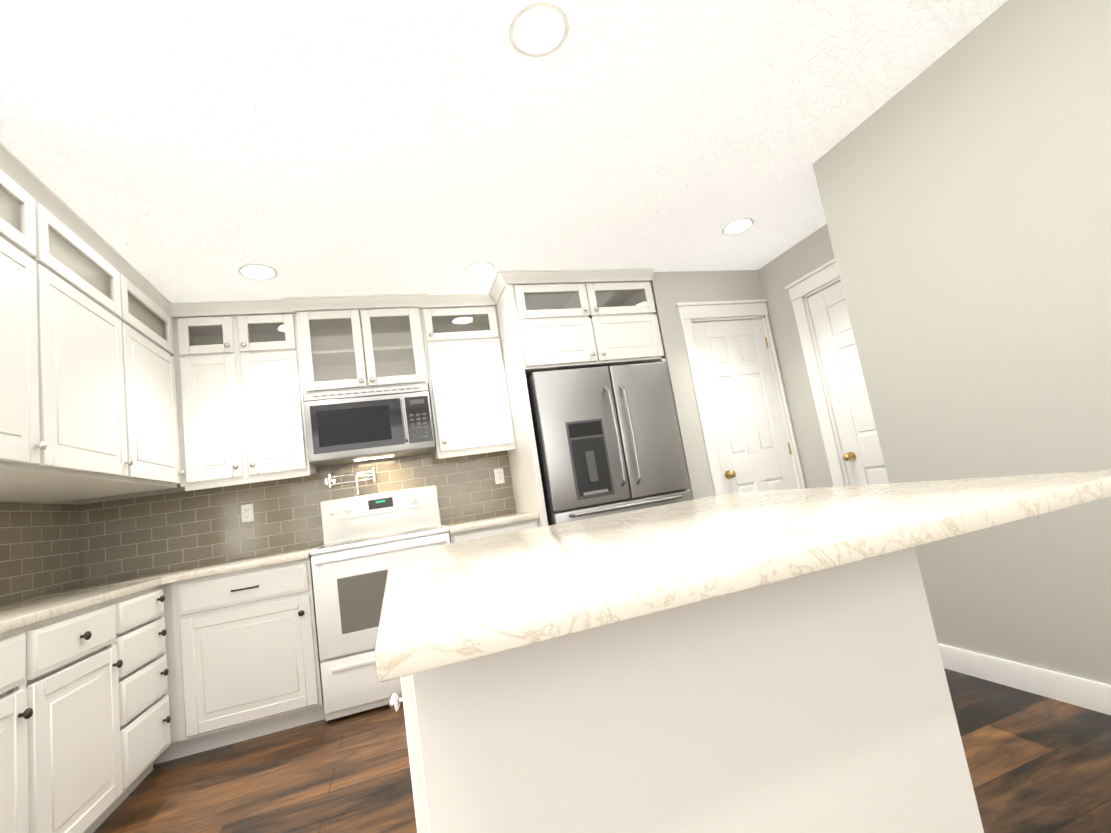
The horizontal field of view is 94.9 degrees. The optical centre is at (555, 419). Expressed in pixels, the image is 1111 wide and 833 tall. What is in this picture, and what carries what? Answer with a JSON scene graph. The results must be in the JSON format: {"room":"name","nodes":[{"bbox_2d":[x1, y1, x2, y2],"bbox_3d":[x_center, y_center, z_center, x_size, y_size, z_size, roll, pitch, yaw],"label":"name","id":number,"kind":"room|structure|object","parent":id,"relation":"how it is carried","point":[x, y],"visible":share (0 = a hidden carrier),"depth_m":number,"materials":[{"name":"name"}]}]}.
{"room":"kitchen","nodes":[
{"label":"kitchen","id":0,"kind":"room"},
{"bbox_2d":[0,500,79,604],"bbox_3d":[-1.958,0.100,-0.022,0.120,2.500,6.510,-6,-8,-18],"label":"wall","id":1,"kind":"structure","parent":0,"point":[76,502],"depth_m":2.95,"materials":[{"name":"beige paint"}]},
{"bbox_2d":[0,143,63,478],"bbox_3d":[-2.116,-0.380,1.513,0.638,1.104,0.686,-6,-8,-18],"label":"upper cabinet","id":2,"kind":"object","parent":1,"relation":"attached to","point":[29,305],"depth_m":1.82,"materials":[{"name":"white paint"}]},
{"bbox_2d":[0,503,83,604],"bbox_3d":[-2.508,0.558,2.003,0.008,0.478,2.160,-6,-8,-18],"label":"tile backsplash","id":3,"kind":"structure","parent":1,"relation":"attached to","point":[47,548],"depth_m":2.68,"materials":[{"name":"grey tile"}]},
{"bbox_2d":[0,195,127,498],"bbox_3d":[-2.287,-0.278,2.066,0.638,1.104,0.750,-6,-8,-18],"label":"upper cabinet","id":4,"kind":"object","parent":1,"relation":"attached to","point":[104,392],"depth_m":2.18,"materials":[{"name":"white paint"}]},
{"bbox_2d":[0,251,191,503],"bbox_3d":[-2.457,-0.174,2.639,0.652,1.104,0.722,-6,-8,-18],"label":"upper cabinet","id":5,"kind":"object","parent":1,"relation":"attached to","point":[153,397],"depth_m":2.72,"materials":[{"name":"white paint"}]},
{"bbox_2d":[80,355,515,585],"bbox_3d":[-0.645,0.418,3.850,4.950,2.500,0.120,-6,-8,-18],"label":"wall","id":6,"kind":"structure","parent":0,"point":[179,488],"depth_m":3.18,"materials":[{"name":"beige paint"}]},
{"bbox_2d":[84,450,515,584],"bbox_3d":[-1.587,0.589,3.458,2.649,0.520,0.007,-6,-8,-18],"label":"tile backsplash","id":7,"kind":"structure","parent":6,"relation":"attached to","point":[146,535],"depth_m":3.32,"materials":[{"name":"grey tile"}]},
{"bbox_2d":[241,503,253,522],"bbox_3d":[-2.005,0.610,3.315,0.070,0.114,0.009,-6,-8,-18],"label":"outlet","id":8,"kind":"object","parent":7,"relation":"attached to","point":[247,513],"visible":1,"depth_m":3.31,"materials":[{"name":"white plastic"}]},
{"bbox_2d":[325,467,376,494],"bbox_3d":[-1.388,0.423,3.450,0.332,0.186,0.180,-6,-8,-18],"label":"pot filler","id":9,"kind":"object","parent":7,"relation":"attached to","point":[330,480],"visible":1,"depth_m":3.47,"materials":[{"name":"silver metal"}]},
{"bbox_2d":[494,468,504,483],"bbox_3d":[-0.423,0.428,3.839,0.070,0.114,0.009,-6,-8,-18],"label":"outlet","id":10,"kind":"object","parent":7,"relation":"attached to","point":[499,475],"visible":1,"depth_m":3.84,"materials":[{"name":"white plastic"}]},
{"bbox_2d":[302,383,434,467],"bbox_3d":[-1.235,0.042,3.430,0.766,0.437,0.432,-6,-8,-18],"label":"over-the-range microwave","id":11,"kind":"object","parent":6,"relation":"attached to","point":[342,427],"visible":1,"depth_m":3.27,"materials":[{"name":"silver metal"}]},
{"bbox_2d":[0,0,1006,301],"bbox_3d":[0.104,-1.419,0.960,4.950,0.100,6.630,-6,-8,-18],"label":"ceiling","id":12,"kind":"structure","parent":0,"point":[186,150],"depth_m":2.01,"materials":[{"name":"white paint"}]},
{"bbox_2d":[238,264,277,279],"bbox_3d":[-1.673,-0.828,2.868,0.196,0.006,0.196,-6,-8,-18],"label":"recessed light","id":13,"kind":"object","parent":12,"relation":"in","point":[258,271],"visible":1,"depth_m":2.86,"materials":[{"name":"white paint"}]},
{"bbox_2d":[465,262,494,275],"bbox_3d":[-0.483,-0.961,3.261,0.196,0.006,0.196,-6,-8,-18],"label":"recessed light","id":14,"kind":"object","parent":12,"relation":"in","point":[479,268],"visible":1,"depth_m":3.25,"materials":[{"name":"white paint"}]},
{"bbox_2d":[509,2,568,57],"bbox_3d":[-0.053,-1.248,1.640,0.196,0.006,0.196,-6,-8,-18],"label":"recessed light","id":15,"kind":"object","parent":12,"relation":"in","point":[538,29],"visible":1,"depth_m":1.63,"materials":[{"name":"white paint"}]},
{"bbox_2d":[722,218,753,234],"bbox_3d":[1.155,-1.222,3.232,0.196,0.006,0.196,-6,-8,-18],"label":"recessed light","id":16,"kind":"object","parent":12,"relation":"in","point":[737,226],"visible":1,"depth_m":3.22,"materials":[{"name":"white paint"}]},
{"bbox_2d":[93,668,1110,832],"bbox_3d":[0.504,1.127,0.616,4.950,0.100,6.630,-6,-8,-18],"label":"floor","id":17,"kind":"structure","parent":0,"point":[1036,763],"depth_m":1.94,"materials":[{"name":"brown wood"}]},
{"bbox_2d":[0,618,55,832],"bbox_3d":[-1.868,1.090,1.274,0.643,0.876,0.600,-6,-8,-18],"label":"base cabinet","id":18,"kind":"object","parent":17,"relation":"on","point":[27,675],"depth_m":1.60,"materials":[{"name":"white paint"}]},
{"bbox_2d":[52,600,119,832],"bbox_3d":[-2.008,1.173,1.724,0.643,0.876,0.637,-6,-8,-18],"label":"base cabinet","id":19,"kind":"object","parent":17,"relation":"on","point":[105,707],"depth_m":1.87,"materials":[{"name":"white paint"}]},
{"bbox_2d":[112,581,187,803],"bbox_3d":[-2.138,1.261,2.226,0.692,0.876,0.588,-6,-8,-18],"label":"base cabinet","id":20,"kind":"object","parent":17,"relation":"on","point":[148,654],"depth_m":2.35,"materials":[{"name":"white paint"}]},
{"bbox_2d":[180,557,324,754],"bbox_3d":[-1.701,1.292,2.961,0.655,0.876,0.627,-6,-8,-18],"label":"base cabinet","id":21,"kind":"object","parent":17,"relation":"on","point":[252,669],"depth_m":2.68,"materials":[{"name":"white paint"}]},
{"bbox_2d":[0,546,319,633],"bbox_3d":[-1.851,0.742,2.179,1.314,0.035,2.191,-6,-8,-18],"label":"countertop","id":22,"kind":"structure","parent":21,"relation":"on","point":[22,613],"depth_m":2.37,"materials":[{"name":"stone"}]},
{"bbox_2d":[309,485,449,720],"bbox_3d":[-1.034,1.047,3.163,0.767,1.205,0.704,-6,-8,-18],"label":"range","id":23,"kind":"object","parent":17,"relation":"on","point":[365,537],"visible":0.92,"depth_m":2.85,"materials":[{"name":"white metal"}]},
{"bbox_2d":[449,519,538,542],"bbox_3d":[-0.390,1.143,3.376,0.554,0.877,0.661,-6,-8,-18],"label":"base cabinet","id":24,"kind":"object","parent":17,"relation":"on","point":[491,531],"depth_m":3.15,"materials":[{"name":"white paint"}]},
{"bbox_2d":[442,513,538,533],"bbox_3d":[-0.461,0.694,3.438,0.557,0.035,0.649,-6,-8,-18],"label":"countertop","id":25,"kind":"structure","parent":24,"relation":"on","point":[484,523],"depth_m":3.17,"materials":[{"name":"stone"}]},
{"bbox_2d":[489,268,689,526],"bbox_3d":[0.252,0.256,3.692,1.152,2.500,0.749,-6,-8,-18],"label":"tall cabinet","id":26,"kind":"object","parent":17,"relation":"on","point":[557,319],"visible":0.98,"depth_m":3.51,"materials":[{"name":"white paint"}]},
{"bbox_2d":[527,362,691,525],"bbox_3d":[0.360,0.575,3.613,0.983,1.790,0.798,-6,-8,-18],"label":"refrigerator","id":27,"kind":"object","parent":17,"relation":"on","point":[608,440],"visible":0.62,"depth_m":3.34,"materials":[{"name":"grey metal"}]},
{"bbox_2d":[389,547,983,832],"bbox_3d":[0.187,0.784,1.394,1.173,0.877,1.004,-6,-8,-18],"label":"base cabinet","id":28,"kind":"object","parent":17,"relation":"on","point":[818,702],"visible":0.67,"depth_m":0.95,"materials":[{"name":"white paint"}]},
{"bbox_2d":[374,470,1110,681],"bbox_3d":[0.287,0.297,1.369,1.412,0.035,1.317,-6,-8,-18],"label":"countertop","id":29,"kind":"structure","parent":28,"relation":"on","point":[450,604],"depth_m":0.83,"materials":[{"name":"stone"}]},
{"bbox_2d":[651,270,802,499],"bbox_3d":[1.326,0.100,3.786,0.960,2.500,0.120,-6,-8,-18],"label":"wall","id":30,"kind":"structure","parent":0,"point":[670,289],"depth_m":3.71,"materials":[{"name":"beige paint"}]},
{"bbox_2d":[675,299,805,495],"bbox_3d":[1.429,0.212,3.771,0.820,2.245,0.168,-6,-8,-18],"label":"pantry door","id":31,"kind":"structure","parent":30,"relation":"in","point":[747,429],"depth_m":3.81,"materials":[{"name":"white paint"}]},
{"bbox_2d":[758,224,845,487],"bbox_3d":[2.018,-0.065,3.367,0.120,2.500,1.370,-6,-8,-18],"label":"wall","id":32,"kind":"structure","parent":0,"point":[798,260],"depth_m":3.76,"materials":[{"name":"beige paint"}]},
{"bbox_2d":[785,258,888,486],"bbox_3d":[2.072,0.028,3.156,0.168,2.245,1.015,-6,-8,-18],"label":"hall door","id":33,"kind":"structure","parent":32,"relation":"in","point":[820,293],"depth_m":3.46,"materials":[{"name":"white paint"}]},
{"bbox_2d":[812,0,1110,684],"bbox_3d":[2.239,-0.499,0.422,0.120,2.500,4.450,-6,-8,-18],"label":"wall","id":34,"kind":"structure","parent":0,"point":[964,185],"depth_m":1.94,"materials":[{"name":"beige paint"}]},
{"bbox_2d":[938,644,1110,714],"bbox_3d":[2.358,0.685,0.248,0.014,0.100,4.464,-6,-8,-18],"label":"baseboard","id":35,"kind":"structure","parent":34,"relation":"attached to","point":[1082,692],"depth_m":1.93,"materials":[{"name":"white paint"}]}
]}

